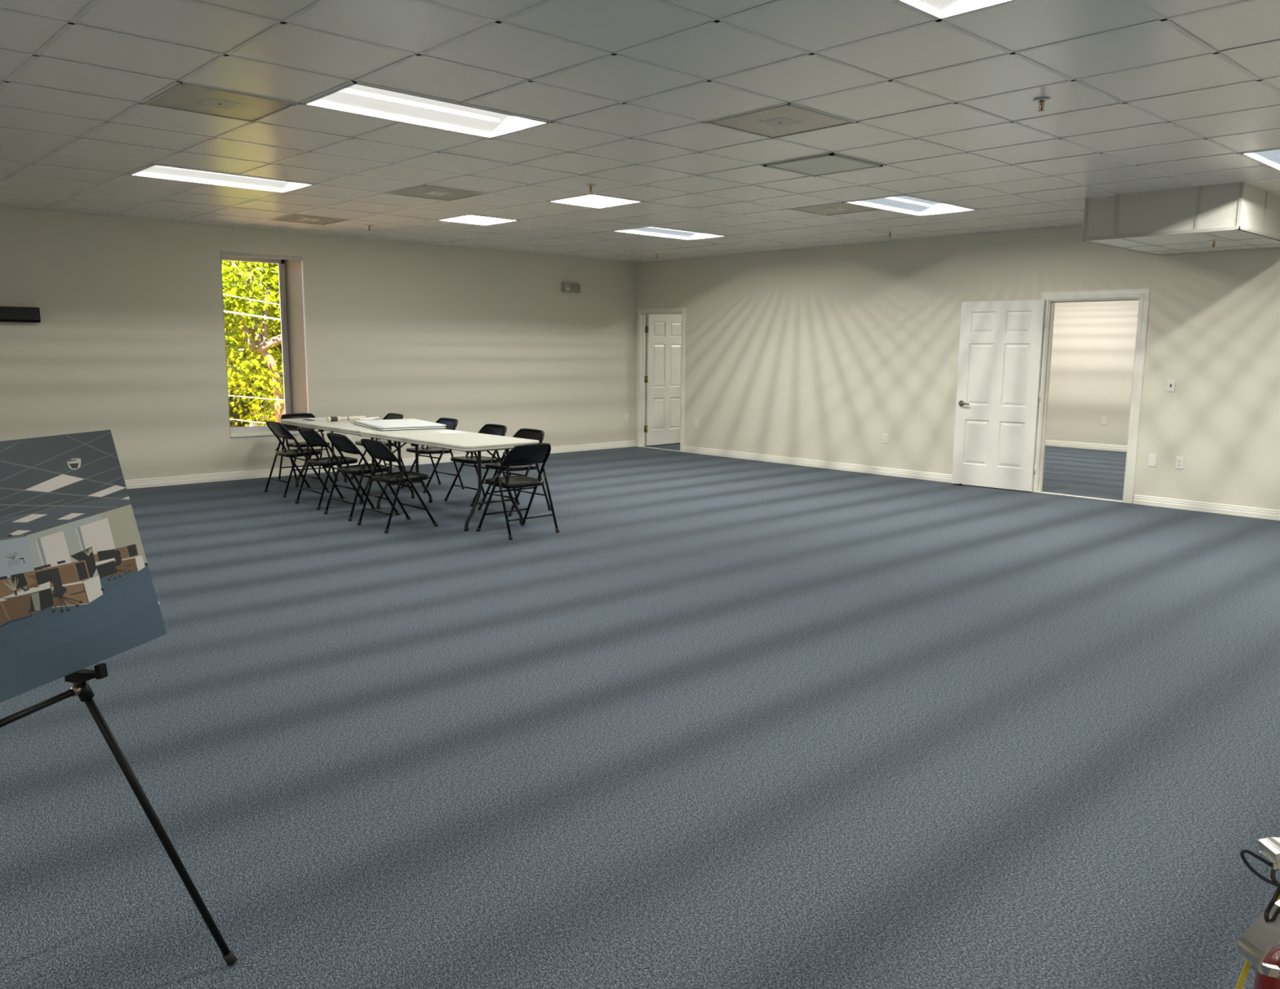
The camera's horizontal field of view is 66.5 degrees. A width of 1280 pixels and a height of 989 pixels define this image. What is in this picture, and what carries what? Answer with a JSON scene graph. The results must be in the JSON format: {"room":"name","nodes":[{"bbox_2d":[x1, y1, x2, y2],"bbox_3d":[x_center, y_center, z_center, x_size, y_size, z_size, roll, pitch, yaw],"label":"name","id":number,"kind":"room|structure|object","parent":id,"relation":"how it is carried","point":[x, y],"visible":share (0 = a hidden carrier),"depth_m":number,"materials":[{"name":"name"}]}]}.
{"room":"empty office space","nodes":[
{"label":"empty office space","id":0,"kind":"room"},
{"bbox_2d":[0,206,681,479],"bbox_3d":[-3.411,-1.827,12.146,19.400,3.074,0.580,-7,12,-42],"label":"wall","id":1,"kind":"structure","parent":0,"point":[128,341],"depth_m":11.36,"materials":[{"name":"beige paint"}]},
{"bbox_2d":[0,306,40,322],"bbox_3d":[-6.109,-1.695,9.156,0.830,0.144,0.098,-7,12,-42],"label":"bar","id":2,"kind":"object","parent":1,"relation":"attached to","point":[7,314],"visible":1,"depth_m":9.29,"materials":[{"name":"black plastic"}]},
{"bbox_2d":[220,253,310,437],"bbox_3d":[-4.389,-1.710,11.219,0.934,2.028,0.574,-7,12,-42],"label":"window","id":3,"kind":"structure","parent":1,"relation":"in","point":[291,273],"depth_m":11.51,"materials":[{"name":"white plastic"}]},
{"bbox_2d":[220,251,302,261],"bbox_3d":[-4.215,-2.658,10.893,0.916,0.044,0.048,-7,12,-42],"label":"blind headrail","id":4,"kind":"object","parent":3,"relation":"attached to","point":[223,253],"visible":1,"depth_m":10.86,"materials":[{"name":"grey"}]},
{"bbox_2d":[346,434,351,440],"bbox_3d":[-3.519,-0.705,11.814,0.072,0.116,0.007,-7,12,-42],"label":"blank wall plate","id":5,"kind":"object","parent":1,"relation":"attached to","point":[348,436],"visible":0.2,"depth_m":11.82,"materials":[{"name":"white plastic"}]},
{"bbox_2d":[124,440,635,488],"bbox_3d":[-5.158,-0.129,10.353,13.900,0.093,0.016,-7,12,-42],"label":"baseboard","id":6,"kind":"structure","parent":1,"relation":"attached to","point":[230,476],"depth_m":11.23,"materials":[{"name":"white paint"}]},
{"bbox_2d":[561,282,580,293],"bbox_3d":[-0.969,-2.931,13.826,0.300,0.138,0.069,-7,12,-42],"label":"box","id":7,"kind":"object","parent":1,"relation":"attached to","point":[574,287],"visible":1,"depth_m":13.78,"materials":[{"name":"beige plastic"}]},
{"bbox_2d":[624,413,628,422],"bbox_3d":[-0.202,-1.169,14.866,0.072,0.116,0.009,-7,12,-42],"label":"power outlet","id":8,"kind":"object","parent":1,"relation":"attached to","point":[626,415],"visible":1,"depth_m":14.86,"materials":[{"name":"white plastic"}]},
{"bbox_2d":[0,443,1279,988],"bbox_3d":[1.470,0.477,7.177,19.400,0.060,13.820,-7,12,-42],"label":"floor","id":9,"kind":"structure","parent":0,"point":[732,723],"depth_m":3.73,"materials":[{"name":"blue carpet"}]},
{"bbox_2d":[0,663,237,966],"bbox_3d":[-1.185,0.522,2.052,0.626,1.319,0.757,-7,12,-42],"label":"easel","id":10,"kind":"object","parent":9,"relation":"on","point":[81,688],"visible":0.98,"depth_m":2.19,"materials":[{"name":"black plastic"}]},
{"bbox_2d":[0,430,167,702],"bbox_3d":[-1.287,0.147,1.982,0.123,0.495,0.766,2,9,12],"label":"poster","id":11,"kind":"object","parent":10,"relation":"on","point":[77,593],"visible":1,"depth_m":2.13,"materials":[{"name":"multicoloured paper"}]},
{"bbox_2d":[263,421,330,497],"bbox_3d":[-3.518,-0.384,9.983,0.499,0.750,0.492,-7,12,-42],"label":"folding chair","id":12,"kind":"object","parent":9,"relation":"on","point":[277,428],"visible":1,"depth_m":9.88,"materials":[{"name":"black metal"}]},
{"bbox_2d":[278,413,337,484],"bbox_3d":[-3.709,-0.518,10.876,0.492,0.750,0.499,-7,12,-42],"label":"folding chair","id":13,"kind":"object","parent":9,"relation":"on","point":[295,415],"visible":0.49,"depth_m":10.90,"materials":[{"name":"black metal"}]},
{"bbox_2d":[295,426,364,510],"bbox_3d":[-2.946,-0.272,9.267,0.499,0.750,0.492,-7,12,-42],"label":"folding chair","id":14,"kind":"object","parent":9,"relation":"on","point":[311,437],"visible":0.96,"depth_m":9.17,"materials":[{"name":"black metal"}]},
{"bbox_2d":[280,417,414,504],"bbox_3d":[-2.959,-0.378,10.030,0.760,0.718,1.830,-7,11,-42],"label":"folding table","id":15,"kind":"object","parent":9,"relation":"on","point":[346,427],"visible":0.51,"depth_m":9.71,"materials":[{"name":"white plastic"}]},
{"bbox_2d":[308,417,326,420],"bbox_3d":[-3.419,-0.805,10.432,0.200,0.001,0.300,-6,11,-37],"label":"paper sheet","id":16,"kind":"object","parent":15,"relation":"on","point":[316,419],"visible":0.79,"depth_m":10.44,"materials":[{"name":"white paper"}]},
{"bbox_2d":[326,416,365,422],"bbox_3d":[-3.067,-0.794,10.204,0.415,0.051,0.052,-7,12,-42],"label":"paper roll","id":17,"kind":"object","parent":15,"relation":"on","point":[336,418],"visible":0.99,"depth_m":10.16,"materials":[{"name":"beige paper"}]},
{"bbox_2d":[358,417,379,420],"bbox_3d":[-2.862,-0.799,10.316,0.030,0.030,0.280,5,10,29],"label":"sheet","id":18,"kind":"object","parent":15,"relation":"on","point":[371,418],"visible":0.84,"depth_m":10.31,"materials":[{"name":"white paper"}]},
{"bbox_2d":[353,423,444,431],"bbox_3d":[-2.369,-0.669,9.549,0.611,0.009,0.915,-5,10,-31],"label":"board","id":19,"kind":"object","parent":15,"relation":"on","point":[353,424],"visible":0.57,"depth_m":9.20,"materials":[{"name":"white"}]},
{"bbox_2d":[354,422,445,430],"bbox_3d":[-2.353,-0.677,9.545,0.611,0.009,0.915,-5,10,-32],"label":"board","id":20,"kind":"object","parent":19,"relation":"on","point":[354,423],"visible":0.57,"depth_m":9.19,"materials":[{"name":"white"}]},
{"bbox_2d":[354,422,444,429],"bbox_3d":[-2.367,-0.688,9.556,0.611,0.009,0.915,-5,10,-30],"label":"board","id":21,"kind":"object","parent":20,"relation":"on","point":[372,426],"visible":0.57,"depth_m":9.20,"materials":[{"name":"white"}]},
{"bbox_2d":[355,418,446,428],"bbox_3d":[-2.357,-0.700,9.576,0.611,0.009,0.915,-5,10,-32],"label":"board","id":22,"kind":"object","parent":21,"relation":"on","point":[405,423],"visible":1,"depth_m":9.50,"materials":[{"name":"white"}]},
{"bbox_2d":[324,432,399,521],"bbox_3d":[-2.486,-0.183,8.691,0.499,0.750,0.492,-7,12,-42],"label":"folding chair","id":23,"kind":"object","parent":9,"relation":"on","point":[341,442],"visible":0.98,"depth_m":8.59,"materials":[{"name":"black metal"}]},
{"bbox_2d":[350,413,405,479],"bbox_3d":[-2.943,-0.532,11.007,0.499,0.750,0.492,-7,11,-41],"label":"folding chair","id":24,"kind":"object","parent":9,"relation":"on","point":[390,415],"visible":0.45,"depth_m":11.06,"materials":[{"name":"black metal"}]},
{"bbox_2d":[357,439,438,533],"bbox_3d":[-2.033,-0.099,8.156,0.499,0.750,0.492,-7,12,-42],"label":"folding chair","id":25,"kind":"object","parent":9,"relation":"on","point":[378,450],"visible":1,"depth_m":8.06,"materials":[{"name":"black metal"}]},
{"bbox_2d":[400,417,464,493],"bbox_3d":[-2.203,-0.425,10.331,0.499,0.750,0.492,-7,12,-42],"label":"folding chair","id":26,"kind":"object","parent":9,"relation":"on","point":[451,424],"visible":0.59,"depth_m":10.31,"materials":[{"name":"black metal"}]},
{"bbox_2d":[360,429,538,531],"bbox_3d":[-1.722,-0.166,8.681,0.760,0.718,1.830,-7,12,-42],"label":"folding table","id":27,"kind":"object","parent":9,"relation":"on","point":[467,442],"visible":0.81,"depth_m":8.29,"materials":[{"name":"white plastic"}]},
{"bbox_2d":[431,430,465,433],"bbox_3d":[-1.762,-0.578,9.000,0.216,0.001,0.280,-6,11,-37],"label":"paper sheet","id":28,"kind":"object","parent":27,"relation":"on","point":[446,431],"visible":1,"depth_m":8.98,"materials":[{"name":"white paper"}]},
{"bbox_2d":[444,423,511,506],"bbox_3d":[-1.578,-0.299,9.522,0.499,0.750,0.492,-8,12,-44],"label":"folding chair","id":29,"kind":"object","parent":9,"relation":"on","point":[492,429],"visible":0.65,"depth_m":9.53,"materials":[{"name":"black metal"}]},
{"bbox_2d":[477,428,551,516],"bbox_3d":[-1.161,-0.218,9.001,0.492,0.750,0.499,9,12,44],"label":"folding chair","id":30,"kind":"object","parent":9,"relation":"on","point":[526,433],"visible":0.62,"depth_m":9.01,"materials":[{"name":"black metal"}]},
{"bbox_2d":[475,443,559,540],"bbox_3d":[-0.999,-0.057,7.927,0.492,0.750,0.499,-7,12,-42],"label":"folding chair","id":31,"kind":"object","parent":9,"relation":"on","point":[535,453],"visible":1,"depth_m":7.82,"materials":[{"name":"black metal"}]},
{"bbox_2d":[0,0,1279,262],"bbox_3d":[-0.474,-2.162,4.987,13.900,0.251,13.700,-7,12,-42],"label":"ceiling","id":32,"kind":"structure","parent":0,"point":[1145,95],"depth_m":5.29,"materials":[{"name":"white"}]},
{"bbox_2d":[143,82,296,122],"bbox_3d":[-2.237,-2.083,5.200,0.586,0.011,0.586,-7,12,-42],"label":"ceiling vent","id":33,"kind":"object","parent":32,"relation":"in","point":[185,97],"visible":1,"depth_m":5.20,"materials":[{"name":"metal"}]},
{"bbox_2d":[128,164,314,192],"bbox_3d":[-3.229,-2.504,7.572,1.193,0.126,0.584,-7,12,-42],"label":"ceiling light","id":34,"kind":"object","parent":32,"relation":"attached to","point":[158,171],"visible":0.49,"depth_m":7.57,"materials":[{"name":"white plastic"}]},
{"bbox_2d":[270,213,350,225],"bbox_3d":[-3.360,-2.798,9.931,0.586,0.011,0.586,-7,12,-42],"label":"ceiling vent","id":35,"kind":"object","parent":32,"relation":"in","point":[291,218],"visible":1,"depth_m":9.94,"materials":[{"name":"metal"}]},
{"bbox_2d":[302,82,549,137],"bbox_3d":[-1.152,-2.158,5.368,1.193,0.126,0.584,-7,12,-42],"label":"ceiling light","id":36,"kind":"object","parent":32,"relation":"attached to","point":[356,98],"visible":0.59,"depth_m":5.34,"materials":[{"name":"white plastic"}]},
{"bbox_2d":[388,185,485,201],"bbox_3d":[-1.699,-2.521,8.168,0.586,0.011,0.586,-7,12,-42],"label":"ceiling vent","id":37,"kind":"object","parent":32,"relation":"in","point":[428,192],"visible":1,"depth_m":8.17,"materials":[{"name":"metal"}]},
{"bbox_2d":[438,214,518,225],"bbox_3d":[-1.637,-2.783,9.871,0.586,0.024,0.586,-7,12,-42],"label":"recessed light","id":38,"kind":"object","parent":32,"relation":"in","point":[468,219],"visible":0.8,"depth_m":9.87,"materials":[{"name":"white plastic"}]},
{"bbox_2d":[585,184,595,192],"bbox_3d":[-0.388,-2.413,7.709,0.084,0.054,0.084,-7,12,-42],"label":"sprinkler head","id":39,"kind":"object","parent":32,"relation":"attached to","point":[590,186],"visible":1,"depth_m":7.70},
{"bbox_2d":[549,194,642,208],"bbox_3d":[-0.391,-2.575,8.549,0.586,0.024,0.586,-7,12,-42],"label":"recessed light","id":40,"kind":"object","parent":32,"relation":"in","point":[593,201],"visible":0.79,"depth_m":8.55,"materials":[{"name":"white plastic"}]},
{"bbox_2d":[613,226,725,239],"bbox_3d":[0.340,-2.966,10.863,1.193,0.126,0.584,-7,12,-42],"label":"ceiling light","id":41,"kind":"object","parent":32,"relation":"attached to","point":[651,231],"visible":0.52,"depth_m":10.87,"materials":[{"name":"white plastic"}]},
{"bbox_2d":[706,104,853,138],"bbox_3d":[0.794,-2.107,5.524,0.586,0.011,0.586,-7,12,-42],"label":"ceiling vent","id":42,"kind":"object","parent":32,"relation":"in","point":[786,120],"visible":1,"depth_m":5.51,"materials":[{"name":"metal"}]},
{"bbox_2d":[763,153,883,177],"bbox_3d":[1.270,-2.288,6.788,0.586,0.014,0.586,-7,12,-42],"label":"ceiling panel","id":43,"kind":"object","parent":32,"relation":"attached to","point":[831,163],"visible":1,"depth_m":6.76,"materials":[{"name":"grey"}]},
{"bbox_2d":[789,202,880,215],"bbox_3d":[1.778,-2.603,8.903,0.586,0.011,0.586,-7,12,-42],"label":"ceiling vent","id":44,"kind":"object","parent":32,"relation":"in","point":[841,208],"visible":1,"depth_m":8.90,"materials":[{"name":"metal"}]},
{"bbox_2d":[846,195,975,216],"bbox_3d":[2.417,-2.620,8.659,1.193,0.126,0.584,-7,12,-42],"label":"ceiling light","id":45,"kind":"object","parent":32,"relation":"attached to","point":[905,204],"visible":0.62,"depth_m":8.66,"materials":[{"name":"white plastic"}]},
{"bbox_2d":[895,0,1014,20],"bbox_3d":[0.925,-1.813,3.164,1.193,0.126,0.584,-7,12,-42],"label":"ceiling light","id":46,"kind":"object","parent":32,"relation":"attached to","point":[940,10],"visible":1,"depth_m":3.64,"materials":[{"name":"white plastic"}]},
{"bbox_2d":[1033,97,1050,111],"bbox_3d":[2.051,-1.987,4.987,0.084,0.054,0.084,-7,12,-42],"label":"sprinkler head","id":47,"kind":"object","parent":32,"relation":"attached to","point":[1041,100],"visible":1,"depth_m":4.98},
{"bbox_2d":[1240,148,1279,171],"bbox_3d":[4.494,-2.275,6.455,1.193,0.126,0.584,-7,12,-42],"label":"ceiling light","id":48,"kind":"object","parent":32,"relation":"attached to","point":[1270,157],"visible":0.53,"depth_m":6.40,"materials":[{"name":"white plastic"}]},
{"bbox_2d":[635,225,1279,510],"bbox_3d":[4.645,-1.435,9.925,0.120,2.964,13.700,-7,12,-42],"label":"wall","id":49,"kind":"structure","parent":0,"point":[817,353],"depth_m":11.29,"materials":[{"name":"beige paint"}]},
{"bbox_2d":[635,306,685,452],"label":"door","id":50,"kind":"structure","parent":49,"relation":"in","point":[664,336],"depth_m":15.01,"materials":[{"name":"white paint"}]},
{"bbox_2d":[693,418,697,426],"bbox_3d":[0.806,-1.029,14.050,0.009,0.116,0.072,-7,12,-42],"label":"power outlet","id":51,"kind":"object","parent":49,"relation":"attached to","point":[695,421],"visible":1,"depth_m":14.05,"materials":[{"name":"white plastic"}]},
{"bbox_2d":[683,445,1023,491],"bbox_3d":[2.403,-0.373,12.404,0.016,0.093,5.185,-7,12,-42],"label":"baseboard","id":52,"kind":"structure","parent":49,"relation":"attached to","point":[942,477],"depth_m":12.43,"materials":[{"name":"white paint"}]},
{"bbox_2d":[882,433,888,443],"bbox_3d":[2.956,-0.678,11.768,0.009,0.116,0.072,-7,12,-42],"label":"power outlet","id":53,"kind":"object","parent":49,"relation":"attached to","point":[885,437],"visible":1,"depth_m":11.76,"materials":[{"name":"white plastic"}]},
{"bbox_2d":[951,288,1151,503],"bbox_3d":[4.281,-1.064,10.305,1.922,2.110,0.218,8,11,42],"label":"door","id":54,"kind":"structure","parent":49,"relation":"in","point":[1006,346],"depth_m":10.48,"materials":[{"name":"white paint"}]},
{"bbox_2d":[1148,454,1156,466],"bbox_3d":[5.025,-0.333,9.574,0.007,0.116,0.072,-7,12,-42],"label":"blank wall plate","id":55,"kind":"object","parent":49,"relation":"attached to","point":[1153,458],"visible":1,"depth_m":9.57,"materials":[{"name":"white plastic"}]},
{"bbox_2d":[1166,379,1175,391],"bbox_3d":[5.099,-1.047,9.385,0.018,0.116,0.072,-7,12,-42],"label":"light switch","id":56,"kind":"object","parent":49,"relation":"attached to","point":[1171,383],"visible":1,"depth_m":9.38,"materials":[{"name":"white plastic"}]},
{"bbox_2d":[1175,457,1184,469],"bbox_3d":[5.191,-0.304,9.396,0.009,0.116,0.072,-7,12,-42],"label":"power outlet","id":57,"kind":"object","parent":49,"relation":"attached to","point":[1179,460],"visible":1,"depth_m":9.39,"materials":[{"name":"white plastic"}]},
{"bbox_2d":[1082,182,1279,255],"bbox_3d":[4.745,-2.413,8.329,1.701,0.536,1.176,-7,12,-42],"label":"ceiling soffit","id":58,"kind":"structure","parent":49,"relation":"attached to","point":[1242,215],"depth_m":7.83,"materials":[{"name":"white"}]},
{"bbox_2d":[1133,494,1279,520],"bbox_3d":[7.086,0.406,7.435,0.016,0.093,6.355,-7,12,-42],"label":"baseboard","id":59,"kind":"structure","parent":49,"relation":"attached to","point":[1228,509],"depth_m":9.24,"materials":[{"name":"white paint"}]},
{"bbox_2d":[1208,240,1219,248],"bbox_3d":[4.784,-2.088,8.142,0.084,0.054,0.084,-7,12,-42],"label":"sprinkler head","id":60,"kind":"object","parent":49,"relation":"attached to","point":[1212,242],"visible":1,"depth_m":8.14},
{"bbox_2d":[1045,300,1138,445],"bbox_3d":[8.517,-1.937,13.495,0.100,2.964,13.700,-7,12,-42],"label":"wall","id":61,"kind":"structure","parent":0,"point":[1094,343],"depth_m":15.09,"materials":[{"name":"beige paint"}]},
{"bbox_2d":[1044,440,1127,452],"bbox_3d":[7.610,-0.654,14.571,0.016,0.093,5.200,-7,12,-42],"label":"baseboard","id":62,"kind":"structure","parent":61,"relation":"attached to","point":[1048,442],"depth_m":15.24,"materials":[{"name":"white paint"}]},
{"bbox_2d":[1101,417,1106,424],"bbox_3d":[7.140,-1.137,15.020,0.009,0.116,0.072,-7,12,-42],"label":"power outlet","id":63,"kind":"object","parent":61,"relation":"attached to","point":[1104,419],"visible":1,"depth_m":15.02,"materials":[{"name":"white plastic"}]},
{"bbox_3d":[0.900,-0.006,0.829,0.300,2.760,0.300,-7,12,-42],"label":"wall column","id":64,"kind":"structure","parent":0,"visible":0},
{"bbox_2d":[1235,837,1279,988],"bbox_3d":[0.709,0.605,1.064,0.165,0.480,0.113,2,9,10],"label":"fire extinguisher","id":65,"kind":"object","parent":64,"relation":"attached to","point":[1256,944],"visible":1,"depth_m":1.03,"materials":[{"name":"red"}]},
{"bbox_2d":[1253,944,1279,988],"bbox_3d":[0.719,0.663,1.075,0.094,0.362,0.094,-7,12,-42],"label":"bottle","id":66,"kind":"object","parent":65,"relation":"on","point":[1273,957],"depth_m":1.06,"materials":[{"name":"red metal"}]},
{"label":"outside","id":67,"kind":"structure","parent":0,"visible":0},
{"bbox_3d":[-20.748,-1.260,37.401,100.000,0.100,59.400,-7,12,-42],"label":"ground","id":68,"kind":"structure","parent":67,"visible":0},
{"bbox_2d":[221,260,284,426],"bbox_3d":[-7.349,-3.431,19.845,9.648,9.636,4.005,-7,12,-42],"label":"tree","id":69,"kind":"object","parent":68,"relation":"on","point":[263,343],"visible":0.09,"depth_m":18.83,"materials":[{"name":"green plant"}]},
{"bbox_2d":[222,261,284,427],"bbox_3d":[-8.654,-3.249,24.399,7.208,8.685,3.839,-6,11,-37],"label":"tree","id":70,"kind":"object","parent":68,"relation":"on","point":[232,414],"visible":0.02,"depth_m":23.40,"materials":[{"name":"green plant"}]},
{"bbox_2d":[227,327,282,426],"bbox_3d":[-14.971,-3.306,33.811,24.600,5.100,6.600,-7,12,-42],"label":"building","id":71,"kind":"structure","parent":68,"relation":"on","point":[261,406],"depth_m":31.97,"materials":[{"name":"paint"}]},
{"bbox_3d":[-15.352,-1.502,7.804,0.300,9.200,1.200,-7,12,-42],"label":"utility pole","id":72,"kind":"object","parent":68,"relation":"on","visible":0},
{"bbox_2d":[229,418,266,423],"bbox_3d":[-4.216,-1.350,17.977,30.002,4.604,0.014,-7,12,-42],"label":"overhead cable","id":73,"kind":"object","parent":72,"relation":"attached to","point":[229,419],"visible":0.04,"depth_m":15.93,"materials":[{"name":"white plastic"}]},
{"bbox_2d":[222,293,279,305],"bbox_3d":[-4.200,-3.361,17.677,30.002,4.027,0.016,-7,12,-42],"label":"overhead cable","id":74,"kind":"object","parent":72,"relation":"attached to","point":[223,294],"visible":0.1,"depth_m":15.75,"materials":[{"name":"white plastic"}]},
{"bbox_2d":[223,310,280,320],"bbox_3d":[-4.201,-3.181,17.703,30.003,3.300,0.030,-7,12,-42],"label":"overhead cable","id":75,"kind":"object","parent":72,"relation":"attached to","point":[228,312],"visible":0.11,"depth_m":15.78,"materials":[{"name":"white plastic"}]},
{"bbox_2d":[228,395,284,400],"bbox_3d":[-4.212,-1.879,17.898,30.001,3.149,0.014,-7,12,-42],"label":"overhead cable","id":76,"kind":"object","parent":72,"relation":"attached to","point":[228,395],"visible":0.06,"depth_m":15.98,"materials":[{"name":"white plastic"}]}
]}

